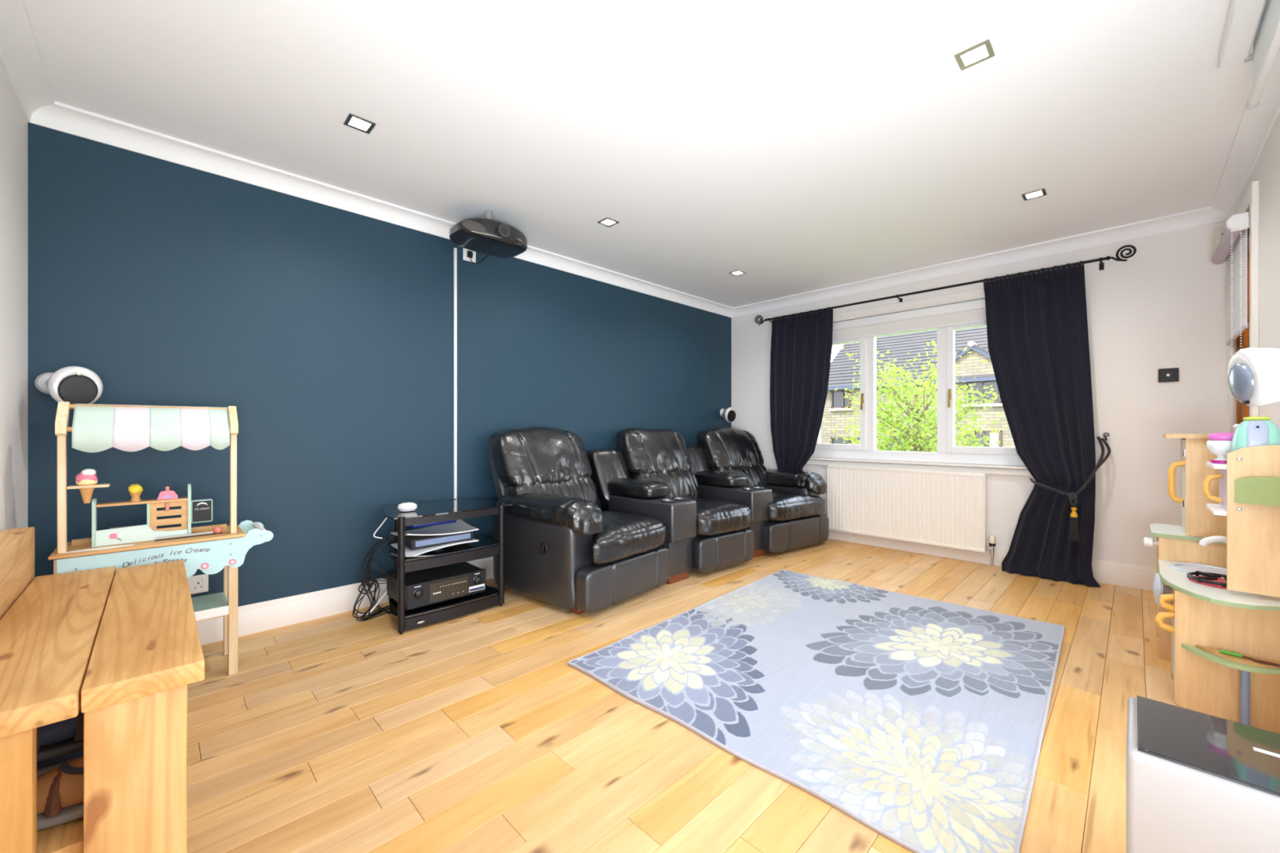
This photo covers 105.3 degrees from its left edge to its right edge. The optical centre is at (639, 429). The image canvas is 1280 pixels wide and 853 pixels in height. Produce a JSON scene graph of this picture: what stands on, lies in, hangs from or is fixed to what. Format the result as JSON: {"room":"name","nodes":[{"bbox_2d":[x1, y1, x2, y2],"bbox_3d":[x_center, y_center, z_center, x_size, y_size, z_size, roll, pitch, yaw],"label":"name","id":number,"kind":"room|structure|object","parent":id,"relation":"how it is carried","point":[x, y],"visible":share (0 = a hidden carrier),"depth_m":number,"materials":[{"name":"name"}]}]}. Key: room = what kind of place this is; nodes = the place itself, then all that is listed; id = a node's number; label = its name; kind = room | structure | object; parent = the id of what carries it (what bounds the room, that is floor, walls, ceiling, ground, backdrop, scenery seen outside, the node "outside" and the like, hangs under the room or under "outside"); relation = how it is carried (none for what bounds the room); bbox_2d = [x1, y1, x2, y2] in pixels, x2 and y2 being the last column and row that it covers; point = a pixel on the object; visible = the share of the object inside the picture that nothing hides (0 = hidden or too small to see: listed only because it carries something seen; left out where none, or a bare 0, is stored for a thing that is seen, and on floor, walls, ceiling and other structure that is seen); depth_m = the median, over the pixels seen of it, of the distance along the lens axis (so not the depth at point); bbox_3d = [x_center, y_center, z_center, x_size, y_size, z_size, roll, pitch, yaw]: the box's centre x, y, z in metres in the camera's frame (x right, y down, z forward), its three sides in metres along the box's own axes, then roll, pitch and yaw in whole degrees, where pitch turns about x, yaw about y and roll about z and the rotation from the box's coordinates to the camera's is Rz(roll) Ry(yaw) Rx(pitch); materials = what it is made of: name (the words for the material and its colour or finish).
{"room":"home cinema room","nodes":[
{"label":"home cinema room","id":0,"kind":"room"},
{"bbox_2d":[0,57,27,531],"bbox_3d":[-1.335,-0.240,0.654,0.220,2.620,3.616,0,0,-45],"label":"wall","id":1,"kind":"structure","parent":0,"point":[13,121],"depth_m":1.80,"materials":[{"name":"white paint"}]},
{"bbox_2d":[0,0,54,122],"bbox_3d":[-1.228,-1.313,0.759,0.079,0.087,3.616,0,0,-45],"label":"trim","id":2,"kind":"structure","parent":1,"relation":"attached to","point":[20,54],"depth_m":1.74,"materials":[{"name":"white paint"}]},
{"bbox_2d":[34,365,102,404],"bbox_3d":[-2.367,-0.174,2.027,0.254,0.167,0.150,0,0,30],"label":"speaker","id":3,"kind":"object","parent":1,"relation":"attached to","point":[73,384],"visible":0.95,"depth_m":1.97},
{"bbox_2d":[27,122,731,606],"bbox_3d":[-0.823,-0.240,3.855,5.447,2.620,0.220,0,0,-45],"label":"wall","id":4,"kind":"structure","parent":0,"point":[328,331],"depth_m":2.67,"materials":[{"name":"blue paint"}]},
{"bbox_2d":[186,573,208,594],"bbox_3d":[-2.176,0.752,2.353,0.146,0.086,0.014,0,0,-45],"label":"double socket","id":5,"kind":"object","parent":4,"relation":"attached to","point":[197,584],"visible":0.45,"depth_m":2.38,"materials":[{"name":"white plastic"}]},
{"bbox_2d":[195,556,493,645],"bbox_3d":[-0.740,0.976,3.770,5.007,0.149,0.018,0,0,-45],"label":"baseboard","id":6,"kind":"structure","parent":4,"relation":"attached to","point":[254,618],"depth_m":2.65,"materials":[{"name":"white paint"}]},
{"bbox_2d":[30,101,733,317],"bbox_3d":[-0.718,-1.313,3.749,5.007,0.087,0.079,0,0,-45],"label":"trim","id":7,"kind":"structure","parent":4,"relation":"attached to","point":[60,117],"depth_m":2.59,"materials":[{"name":"white paint"}]},
{"bbox_2d":[453,248,457,498],"bbox_3d":[-1.239,-0.160,3.279,0.020,2.120,0.014,0,0,-45],"label":"cable trunking","id":8,"kind":"object","parent":4,"relation":"attached to","point":[455,249],"visible":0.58,"depth_m":3.27,"materials":[{"name":"white plastic"}]},
{"bbox_2d":[462,247,475,262],"bbox_3d":[-1.168,-1.198,3.349,0.090,0.086,0.014,0,0,-45],"label":"socket","id":9,"kind":"object","parent":4,"relation":"attached to","point":[464,251],"visible":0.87,"depth_m":3.34,"materials":[{"name":"white plastic"}]},
{"bbox_2d":[466,250,472,257],"bbox_3d":[-1.160,-1.198,3.334,0.035,0.045,0.024,0,0,-45],"label":"plug","id":10,"kind":"object","parent":9,"relation":"attached to","point":[469,254],"visible":1,"depth_m":3.32,"materials":[{"name":"black plastic"}]},
{"bbox_2d":[720,407,736,422],"bbox_3d":[0.954,-0.164,5.337,0.150,0.166,0.167,0,0,-45],"label":"speaker","id":11,"kind":"object","parent":4,"relation":"attached to","point":[729,414],"visible":1,"depth_m":5.29},
{"bbox_2d":[23,0,1253,307],"bbox_3d":[0.564,-1.508,2.508,5.527,0.300,4.086,0,0,-45],"label":"ceiling","id":12,"kind":"structure","parent":0,"point":[795,147],"depth_m":2.05,"materials":[{"name":"white paint"}]},
{"bbox_2d":[343,112,376,133],"bbox_3d":[-1.241,-1.371,2.164,0.104,0.034,0.104,0,0,-45],"label":"recessed light","id":13,"kind":"object","parent":12,"relation":"in","point":[359,121],"visible":0.87,"depth_m":2.17,"materials":[{"name":"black metal"}]},
{"bbox_2d":[448,209,528,257],"bbox_3d":[-0.913,-1.235,3.013,0.464,0.242,0.337,0,0,-45],"label":"projector","id":14,"kind":"object","parent":12,"relation":"attached to","point":[488,236],"visible":1,"depth_m":2.92,"materials":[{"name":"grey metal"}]},
{"bbox_2d":[454,244,487,263],"bbox_3d":[-1.067,-1.198,3.231,0.183,0.117,0.315,0,0,-45],"label":"cable","id":15,"kind":"object","parent":14,"relation":"attached to","point":[455,245],"visible":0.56,"depth_m":3.34,"materials":[{"name":"black plastic"}]},
{"bbox_2d":[597,217,619,226],"bbox_3d":[-0.207,-1.371,3.190,0.104,0.034,0.104,0,0,-45],"label":"recessed light","id":16,"kind":"object","parent":12,"relation":"in","point":[606,220],"visible":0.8,"depth_m":3.19,"materials":[{"name":"silver metal"}]},
{"bbox_2d":[728,270,746,275],"bbox_3d":[0.841,-1.371,4.221,0.104,0.034,0.104,0,0,-45],"label":"recessed light","id":17,"kind":"object","parent":12,"relation":"in","point":[737,271],"visible":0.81,"depth_m":4.22,"materials":[{"name":"silver metal"}]},
{"bbox_2d":[954,39,995,70],"bbox_3d":[1.212,-1.371,1.769,0.104,0.034,0.104,0,0,-45],"label":"recessed light","id":18,"kind":"object","parent":12,"relation":"in","point":[978,50],"visible":0.91,"depth_m":1.77,"materials":[{"name":"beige metal"}]},
{"bbox_2d":[1021,188,1047,200],"bbox_3d":[2.272,-1.371,2.816,0.104,0.034,0.104,0,0,-45],"label":"recessed light","id":19,"kind":"object","parent":12,"relation":"in","point":[1037,192],"visible":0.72,"depth_m":2.82,"materials":[{"name":"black metal"}]},
{"bbox_2d":[1219,0,1279,109],"bbox_3d":[1.196,-1.237,0.790,2.612,0.239,0.132,0,0,-45],"label":"projection screen","id":20,"kind":"object","parent":12,"relation":"attached to","point":[1255,24],"visible":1,"depth_m":1.56,"materials":[{"name":"white plastic"}]},
{"bbox_2d":[186,538,1279,852],"bbox_3d":[0.571,1.200,2.480,5.457,0.300,4.096,0,0,-45],"label":"floor","id":21,"kind":"structure","parent":0,"point":[475,732],"depth_m":1.65,"materials":[{"name":"brown wood"}]},
{"bbox_2d":[0,526,204,852],"bbox_3d":[-1.520,0.695,1.324,0.452,0.711,1.420,0,0,-45],"label":"bench","id":22,"kind":"object","parent":21,"relation":"on","point":[122,646],"visible":0.99,"depth_m":1.06,"materials":[{"name":"brown wood"}]},
{"bbox_2d":[36,754,83,830],"bbox_3d":[-1.280,0.788,1.068,0.240,0.115,0.112,0,0,-25],"label":"sandal","id":23,"kind":"object","parent":22,"relation":"on","point":[60,789],"visible":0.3,"depth_m":1.05,"materials":[{"name":"brown leather"}]},
{"bbox_2d":[36,706,84,762],"bbox_3d":[-1.300,0.665,1.106,0.112,0.116,0.221,0,0,35],"label":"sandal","id":24,"kind":"object","parent":23,"relation":"on","point":[61,738],"visible":0.17,"depth_m":1.07,"materials":[{"name":"black leather"}]},
{"bbox_2d":[36,749,83,776],"bbox_3d":[-1.442,0.788,1.218,0.240,0.115,0.098,0,0,-34],"label":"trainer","id":25,"kind":"object","parent":22,"relation":"on","point":[42,766],"visible":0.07,"depth_m":1.19,"materials":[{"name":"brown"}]},
{"bbox_2d":[48,401,273,675],"bbox_3d":[-1.969,0.472,2.060,0.644,1.155,0.302,0,0,-45],"label":"stand","id":26,"kind":"object","parent":21,"relation":"on","point":[95,428],"visible":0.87,"depth_m":1.98,"materials":[{"name":"brown wood"}]},
{"bbox_2d":[75,468,97,503],"bbox_3d":[-2.077,0.211,1.835,0.056,0.129,0.056,0,0,-45],"label":"ice","id":27,"kind":"object","parent":26,"relation":"hanging from","point":[87,477],"visible":1,"depth_m":1.82,"materials":[{"name":"brown"}]},
{"bbox_2d":[66,483,110,489],"bbox_3d":[-2.078,0.213,1.843,0.106,0.010,0.058,0,0,-45],"label":"shelf","id":28,"kind":"object","parent":26,"relation":"attached to","point":[106,485],"depth_m":1.82,"materials":[{"name":"brown wood"}]},
{"bbox_2d":[109,533,117,538],"bbox_3d":[-2.051,0.414,1.903,0.021,0.022,0.001,0,0,-45],"label":"print","id":29,"kind":"object","parent":26,"relation":"on","point":[112,535],"depth_m":1.90,"materials":[{"name":"pink paint"}]},
{"bbox_2d":[128,484,142,502],"bbox_3d":[-2.032,0.253,1.969,0.041,0.070,0.040,0,0,-45],"label":"ice","id":30,"kind":"object","parent":26,"relation":"on","point":[135,490],"visible":1,"depth_m":1.96,"materials":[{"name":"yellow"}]},
{"bbox_2d":[95,497,187,507],"bbox_3d":[-2.015,0.293,1.986,0.260,0.010,0.058,0,0,-45],"label":"shelf","id":31,"kind":"object","parent":26,"relation":"attached to","point":[181,500],"depth_m":1.99,"materials":[{"name":"brown wood"}]},
{"bbox_2d":[48,524,245,559],"bbox_3d":[-2.003,0.456,2.026,0.547,0.013,0.302,0,0,-45],"label":"countertop","id":32,"kind":"structure","parent":26,"relation":"on","point":[226,534],"depth_m":1.92,"materials":[{"name":"brown wood"}]},
{"bbox_2d":[156,486,177,511],"bbox_3d":[-1.957,0.285,2.023,0.062,0.100,0.023,0,0,-45],"label":"ice","id":33,"kind":"object","parent":26,"relation":"on","point":[167,494],"visible":1,"depth_m":2.02,"materials":[{"name":"pink paint"}]},
{"bbox_2d":[161,495,173,498],"bbox_3d":[-1.954,0.276,2.021,0.036,0.012,0.002,0,0,-45],"label":"print","id":34,"kind":"object","parent":33,"relation":"attached to","point":[162,496],"depth_m":2.02,"materials":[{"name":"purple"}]},
{"bbox_2d":[157,526,222,539],"bbox_3d":[-1.886,0.433,2.052,0.202,0.031,0.031,0,0,-45],"label":"scoop","id":35,"kind":"object","parent":26,"relation":"on","point":[216,530],"visible":1,"depth_m":2.06,"materials":[{"name":"grey"}]},
{"bbox_2d":[191,591,227,612],"bbox_3d":[-2.013,0.759,2.016,0.474,0.012,0.253,0,0,-45],"label":"shelf","id":36,"kind":"object","parent":26,"relation":"attached to","point":[215,602],"depth_m":2.13,"materials":[{"name":"green paint"}]},
{"bbox_2d":[357,591,386,615],"bbox_3d":[-1.514,0.987,2.788,0.179,0.122,0.054,0,0,-38],"label":"cable","id":37,"kind":"object","parent":21,"relation":"on","point":[385,593],"visible":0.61,"depth_m":2.78,"materials":[{"name":"white plastic"}]},
{"bbox_2d":[352,533,394,621],"bbox_3d":[-1.444,0.825,2.812,0.364,0.453,0.177,0,0,-45],"label":"cable bundle","id":38,"kind":"object","parent":21,"relation":"on","point":[363,580],"visible":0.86,"depth_m":2.80,"materials":[{"name":"black rubber"}]},
{"bbox_2d":[383,497,511,634],"bbox_3d":[-1.169,0.749,2.883,0.690,0.602,0.495,0,0,-45],"label":"media stand","id":39,"kind":"object","parent":21,"relation":"on","point":[444,510],"visible":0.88,"depth_m":2.72,"materials":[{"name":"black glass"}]},
{"bbox_2d":[373,517,387,538],"bbox_3d":[-1.487,0.541,2.849,0.120,0.186,0.017,0,0,-31],"label":"cable","id":40,"kind":"object","parent":39,"relation":"hanging from","point":[381,524],"visible":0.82,"depth_m":2.83,"materials":[{"name":"white plastic"}]},
{"bbox_2d":[397,502,417,511],"bbox_3d":[-1.288,0.427,2.705,0.100,0.045,0.100,0,0,-45],"label":"smart speaker","id":41,"kind":"object","parent":39,"relation":"on","point":[403,507],"visible":1,"depth_m":2.67},
{"bbox_2d":[391,519,478,556],"bbox_3d":[-1.178,0.617,2.814,0.400,0.133,0.256,0,0,-45],"label":"console","id":42,"kind":"object","parent":39,"relation":"on","point":[421,540],"visible":0.89,"depth_m":2.75,"materials":[{"name":"white plastic"}]},
{"bbox_2d":[408,520,456,528],"bbox_3d":[-1.238,0.529,2.882,0.250,0.048,0.160,0,0,-45],"label":"book","id":43,"kind":"object","parent":42,"relation":"on","point":[453,521],"visible":0.15,"depth_m":2.81,"materials":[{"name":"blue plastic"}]},
{"bbox_2d":[386,561,485,610],"bbox_3d":[-1.180,0.896,2.845,0.450,0.144,0.352,0,0,-45],"label":"receiver","id":44,"kind":"object","parent":39,"relation":"on","point":[426,587],"visible":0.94,"depth_m":2.75,"materials":[{"name":"grey metal"}]},
{"bbox_2d":[469,586,484,591],"bbox_3d":[-0.951,0.928,2.852,0.089,0.014,0.001,0,0,-45],"label":"print","id":45,"kind":"object","parent":44,"relation":"on","point":[472,588],"depth_m":2.85,"materials":[{"name":"white"}]},
{"bbox_2d":[387,585,498,618],"bbox_3d":[-1.188,0.972,2.875,0.600,0.008,0.480,0,0,-45],"label":"shelf","id":46,"kind":"object","parent":39,"relation":"attached to","point":[491,593],"depth_m":2.71,"materials":[{"name":"black glass"}]},
{"bbox_2d":[387,536,498,561],"bbox_3d":[-1.188,0.678,2.875,0.600,0.008,0.480,0,0,-45],"label":"shelf","id":47,"kind":"object","parent":39,"relation":"attached to","point":[466,548],"depth_m":2.75,"materials":[{"name":"black glass"}]},
{"bbox_2d":[383,497,511,519],"bbox_3d":[-1.169,0.454,2.883,0.690,0.008,0.495,0,0,-45],"label":"shelf","id":48,"kind":"object","parent":39,"relation":"attached to","point":[434,509],"depth_m":2.81,"materials":[{"name":"black glass"}]},
{"bbox_2d":[488,426,828,614],"bbox_3d":[0.348,0.513,3.965,2.986,1.074,1.112,0,0,-42],"label":"recliner sofa","id":49,"kind":"object","parent":21,"relation":"on","point":[675,508],"visible":0.99,"depth_m":3.41,"materials":[{"name":"black leather"}]},
{"bbox_2d":[488,426,591,486],"bbox_3d":[-0.678,0.189,3.447,0.755,0.419,0.391,0,0,-45],"label":"cushion","id":50,"kind":"object","parent":49,"relation":"on","point":[534,456],"depth_m":3.28,"materials":[{"name":"black leather"}]},
{"bbox_2d":[506,476,600,508],"bbox_3d":[-0.574,0.468,3.366,0.314,0.318,0.712,0,0,39],"label":"lumbar cushion","id":51,"kind":"object","parent":49,"relation":"on","point":[519,487],"depth_m":3.25,"materials":[{"name":"black leather"}]},
{"bbox_2d":[591,511,666,564],"bbox_3d":[-0.244,0.668,3.191,0.707,0.220,0.716,0,0,-45],"label":"seat cushion","id":52,"kind":"object","parent":49,"relation":"on","point":[624,537],"depth_m":2.97,"materials":[{"name":"black leather"}]},
{"bbox_2d":[615,428,691,474],"bbox_3d":[0.139,0.192,4.230,0.701,0.409,0.386,0,0,-45],"label":"cushion","id":53,"kind":"object","parent":49,"relation":"on","point":[643,451],"depth_m":4.09,"materials":[{"name":"black leather"}]},
{"bbox_2d":[630,469,700,498],"bbox_3d":[0.215,0.468,4.132,0.679,0.317,0.334,0,0,-45],"label":"lumbar cushion","id":54,"kind":"object","parent":49,"relation":"on","point":[681,482],"depth_m":4.06,"materials":[{"name":"black leather"}]},
{"bbox_2d":[686,497,751,536],"bbox_3d":[0.472,0.668,3.869,0.688,0.220,0.698,0,0,-45],"label":"seat cushion","id":55,"kind":"object","parent":49,"relation":"on","point":[713,517],"depth_m":3.63,"materials":[{"name":"black leather"}]},
{"bbox_2d":[696,427,764,468],"bbox_3d":[0.918,0.189,4.854,0.727,0.425,0.369,0,0,-37],"label":"cushion","id":56,"kind":"object","parent":49,"relation":"on","point":[721,447],"depth_m":4.71,"materials":[{"name":"black leather"}]},
{"bbox_2d":[711,464,769,488],"bbox_3d":[0.991,0.468,4.757,0.702,0.317,0.316,0,0,-37],"label":"lumbar cushion","id":57,"kind":"object","parent":49,"relation":"on","point":[757,475],"depth_m":4.69,"materials":[{"name":"black leather"}]},
{"bbox_2d":[767,490,826,521],"bbox_3d":[1.181,0.669,4.436,0.744,0.220,0.735,0,0,-45],"label":"seat cushion","id":58,"kind":"object","parent":49,"relation":"on","point":[782,505],"depth_m":4.20,"materials":[{"name":"black leather"}]},
{"bbox_2d":[567,569,1065,852],"bbox_3d":[0.959,1.040,2.376,2.125,0.018,1.653,0,0,-45],"label":"rug","id":59,"kind":"object","parent":21,"relation":"on","point":[922,722],"visible":1,"depth_m":1.93,"materials":[{"name":"grey fabric"}]},
{"bbox_2d":[1126,694,1279,852],"bbox_3d":[1.209,0.840,0.932,0.300,0.420,0.397,0,0,-45],"label":"subwoofer","id":60,"kind":"object","parent":21,"relation":"on","point":[1197,782],"visible":1,"depth_m":0.93,"materials":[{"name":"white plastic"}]},
{"bbox_2d":[1142,433,1279,733],"bbox_3d":[2.377,0.535,2.052,0.993,1.030,0.368,0,0,-45],"label":"play kitchen","id":61,"kind":"object","parent":21,"relation":"on","point":[1216,585],"visible":0.99,"depth_m":1.78,"materials":[{"name":"brown wood"}]},
{"bbox_2d":[1149,523,1205,538],"bbox_3d":[2.613,0.478,2.268,0.350,0.002,0.339,0,0,-45],"label":"countertop","id":62,"kind":"structure","parent":61,"relation":"on","point":[1166,529],"depth_m":2.32,"materials":[{"name":"white wood"}]},
{"bbox_2d":[1156,439,1226,659],"bbox_3d":[2.621,0.547,2.258,0.322,1.005,0.315,0,0,-45],"label":"cabinet","id":63,"kind":"object","parent":61,"relation":"in","point":[1175,543],"depth_m":2.18,"materials":[{"name":"brown wood"}]},
{"bbox_2d":[1168,562,1226,574],"bbox_3d":[2.381,0.596,2.072,0.196,0.020,0.190,0,0,-45],"label":"sink","id":64,"kind":"object","parent":61,"relation":"in","point":[1179,567],"depth_m":2.09,"materials":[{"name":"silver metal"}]},
{"bbox_2d":[1186,570,1226,589],"bbox_3d":[2.250,0.583,1.892,0.176,0.028,0.176,0,0,-45],"label":"cooktop","id":65,"kind":"object","parent":61,"relation":"in","point":[1212,580],"depth_m":1.89,"materials":[{"name":"black plastic"}]},
{"bbox_2d":[1199,535,1226,559],"bbox_3d":[2.351,0.513,1.974,0.080,0.167,0.122,0,0,-45],"label":"tap","id":66,"kind":"object","parent":61,"relation":"on","point":[1206,541],"depth_m":1.99,"materials":[{"name":"white paint"}]},
{"bbox_2d":[1205,503,1226,515],"bbox_3d":[2.279,0.307,1.838,0.274,0.015,0.178,0,0,-45],"label":"shelf","id":67,"kind":"object","parent":61,"relation":"attached to","point":[1220,509],"depth_m":1.85,"materials":[{"name":"white paint"}]},
{"bbox_2d":[1205,462,1226,469],"bbox_3d":[2.279,0.138,1.838,0.274,0.015,0.178,0,0,-45],"label":"shelf","id":68,"kind":"object","parent":61,"relation":"attached to","point":[1215,466],"depth_m":1.81,"materials":[{"name":"white paint"}]},
{"bbox_2d":[1158,559,1279,606],"bbox_3d":[2.276,0.598,1.920,0.641,0.002,0.320,0,0,-45],"label":"countertop","id":69,"kind":"structure","parent":61,"relation":"on","point":[1180,579],"depth_m":1.80,"materials":[{"name":"white wood"}]},
{"bbox_2d":[1206,423,1239,463],"bbox_3d":[2.255,0.053,1.887,0.080,0.152,0.088,0,0,-45],"label":"mixer","id":70,"kind":"object","parent":61,"relation":"on","point":[1220,444],"visible":0.68,"depth_m":1.87,"materials":[{"name":"white plastic"}]},
{"bbox_2d":[1206,440,1232,460],"bbox_3d":[2.252,0.086,1.890,0.080,0.088,0.080,0,0,-45],"label":"bowl","id":71,"kind":"object","parent":70,"relation":"on","point":[1220,448],"depth_m":1.88,"materials":[{"name":"white plastic"}]},
{"bbox_2d":[1181,643,1279,674],"bbox_3d":[2.102,0.816,1.713,0.125,0.012,0.269,0,0,-45],"label":"shelf","id":72,"kind":"object","parent":61,"relation":"attached to","point":[1186,647],"depth_m":1.73,"materials":[{"name":"green laminate"}]},
{"bbox_2d":[1195,644,1279,668],"bbox_3d":[2.121,0.805,1.712,0.085,0.008,0.225,0,0,-45],"label":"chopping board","id":73,"kind":"object","parent":61,"relation":"on","point":[1211,651],"visible":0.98,"depth_m":1.71,"materials":[{"name":"brown wood"}]},
{"bbox_2d":[1219,648,1279,667],"bbox_3d":[2.120,0.794,1.701,0.027,0.013,0.133,0,0,-42],"label":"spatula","id":74,"kind":"object","parent":73,"relation":"on","point":[1223,651],"visible":1,"depth_m":1.70,"materials":[{"name":"green plastic"}]},
{"bbox_2d":[1231,416,1279,451],"bbox_3d":[2.238,0.041,1.772,0.106,0.177,0.116,0,0,-45],"label":"toaster","id":75,"kind":"object","parent":61,"relation":"on","point":[1254,431],"visible":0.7,"depth_m":1.75,"materials":[{"name":"teal plastic"}]},
{"bbox_2d":[731,206,1227,568],"bbox_3d":[2.462,-0.240,4.249,0.379,2.620,3.836,0,0,-45],"label":"wall","id":76,"kind":"structure","parent":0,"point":[1165,306],"depth_m":3.30,"materials":[{"name":"white paint"}]},
{"bbox_2d":[832,298,986,341],"bbox_3d":[2.314,-0.949,4.296,0.060,0.173,1.836,0,0,-45],"label":"roller blind","id":77,"kind":"object","parent":76,"relation":"attached to","point":[973,311],"visible":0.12,"depth_m":4.23,"materials":[{"name":"white fabric"}]},
{"bbox_2d":[826,465,995,566],"bbox_3d":[2.272,0.693,4.214,0.096,0.715,1.306,0,0,-45],"label":"radiator","id":78,"kind":"object","parent":76,"relation":"attached to","point":[944,508],"visible":1,"depth_m":4.12,"materials":[{"name":"white metal"}]},
{"bbox_2d":[811,320,1024,465],"bbox_3d":[2.352,-0.372,4.333,0.114,1.325,1.850,0,0,-45],"label":"window","id":79,"kind":"structure","parent":76,"relation":"attached to","point":[947,451],"depth_m":4.14,"materials":[{"name":"white plastic"}]},
{"bbox_2d":[755,244,1136,324],"bbox_3d":[2.256,-1.157,4.221,0.110,0.113,2.851,0,0,-45],"label":"pole","id":80,"kind":"object","parent":76,"relation":"attached to","point":[1100,260],"visible":1,"depth_m":3.73,"materials":[{"name":"black metal"}]},
{"bbox_2d":[769,309,833,471],"bbox_3d":[1.602,-0.054,4.855,0.125,2.169,0.663,0,0,-45],"label":"curtain","id":81,"kind":"object","parent":80,"relation":"hanging from","point":[801,347],"visible":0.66,"depth_m":4.84,"materials":[{"name":"black fabric"}]},
{"bbox_2d":[983,264,1101,587],"bbox_3d":[2.847,-0.046,3.495,0.149,2.183,0.663,0,0,-45],"label":"curtain","id":82,"kind":"object","parent":80,"relation":"hanging from","point":[1037,322],"visible":0.96,"depth_m":3.47,"materials":[{"name":"black fabric"}]},
{"bbox_2d":[827,529,1156,591],"bbox_3d":[2.299,0.976,4.244,0.018,0.149,3.616,0,0,-45],"label":"baseboard","id":83,"kind":"structure","parent":76,"relation":"attached to","point":[1140,577],"depth_m":3.80,"materials":[{"name":"white paint"}]},
{"bbox_2d":[1029,432,1111,542],"bbox_3d":[2.972,0.388,3.370,0.425,0.739,0.191,0,0,31],"label":"tieback","id":84,"kind":"object","parent":76,"relation":"attached to","point":[1073,531],"visible":1,"depth_m":3.30,"materials":[{"name":"black fabric"}]},
{"bbox_2d":[1158,367,1178,382],"bbox_3d":[3.393,-0.351,3.138,0.014,0.087,0.090,0,0,-45],"label":"thermostat plate","id":85,"kind":"object","parent":76,"relation":"attached to","point":[1166,375],"visible":1,"depth_m":3.13,"materials":[{"name":"black plastic"}]},
{"bbox_2d":[1211,211,1249,355],"bbox_3d":[3.112,-0.603,2.587,0.735,0.864,0.071,0,0,-45],"label":"roller blind","id":86,"kind":"object","parent":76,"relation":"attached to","point":[1232,247],"visible":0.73,"depth_m":2.48,"materials":[{"name":"grey fabric"}]},
{"bbox_2d":[1232,110,1279,430],"bbox_3d":[1.805,-0.240,1.038,5.227,2.620,0.250,0,0,-45],"label":"wall","id":87,"kind":"structure","parent":0,"point":[1266,170],"depth_m":2.10,"materials":[{"name":"white paint"}]},
{"bbox_2d":[1213,229,1225,253],"bbox_3d":[3.535,-1.137,2.969,0.050,0.150,0.059,0,0,-45],"label":"sensor","id":88,"kind":"object","parent":87,"relation":"attached to","point":[1218,234],"visible":0.45,"depth_m":2.97,"materials":[{"name":"white plastic"}]},
{"bbox_2d":[1235,226,1249,424],"bbox_3d":[3.187,-0.005,2.526,0.691,2.146,0.074,0,0,-45],"label":"door","id":89,"kind":"structure","parent":87,"relation":"in","point":[1242,411],"depth_m":2.68,"materials":[{"name":"brown wood"}]},
{"bbox_2d":[1227,180,1259,432],"bbox_3d":[3.153,-0.052,2.561,0.845,2.205,0.022,0,0,-45],"label":"trim","id":90,"kind":"structure","parent":87,"relation":"attached to","point":[1251,203],"depth_m":2.27,"materials":[{"name":"white paint"}]},
{"bbox_2d":[1211,47,1279,219],"bbox_3d":[1.768,-1.313,1.232,5.007,0.087,0.079,0,0,-45],"label":"trim","id":91,"kind":"structure","parent":87,"relation":"attached to","point":[1255,124],"depth_m":2.25,"materials":[{"name":"white paint"}]},
{"bbox_2d":[1227,347,1279,406],"bbox_3d":[1.744,-0.144,1.293,0.240,0.162,0.145,0,0,30],"label":"speaker","id":92,"kind":"object","parent":87,"relation":"attached to","point":[1253,373],"visible":1,"depth_m":1.30},
{"label":"outside","id":93,"kind":"structure","parent":0,"visible":0},
{"bbox_3d":[17.832,2.700,28.158,55.050,0.200,75.000,0,0,-45],"label":"ground","id":94,"kind":"structure","parent":93,"visible":0},
{"bbox_2d":[825,339,1009,452],"bbox_3d":[3.966,0.660,7.241,2.512,3.882,2.323,0,0,-1],"label":"tree","id":95,"kind":"object","parent":94,"relation":"on","point":[917,444],"visible":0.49,"depth_m":7.06,"materials":[{"name":"green plant"}]},
{"bbox_2d":[820,326,1015,451],"bbox_3d":[19.664,-2.722,24.099,8.750,10.645,19.250,0,0,-45],"label":"house","id":96,"kind":"structure","parent":94,"relation":"on","point":[842,370],"depth_m":25.76,"materials":[{"name":"stone"}]},
{"bbox_2d":[990,431,998,447],"bbox_3d":[16.020,0.985,22.095,0.020,1.770,0.320,0,0,-45],"label":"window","id":97,"kind":"structure","parent":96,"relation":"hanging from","point":[994,441],"depth_m":22.07,"materials":[{"name":"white glass"}]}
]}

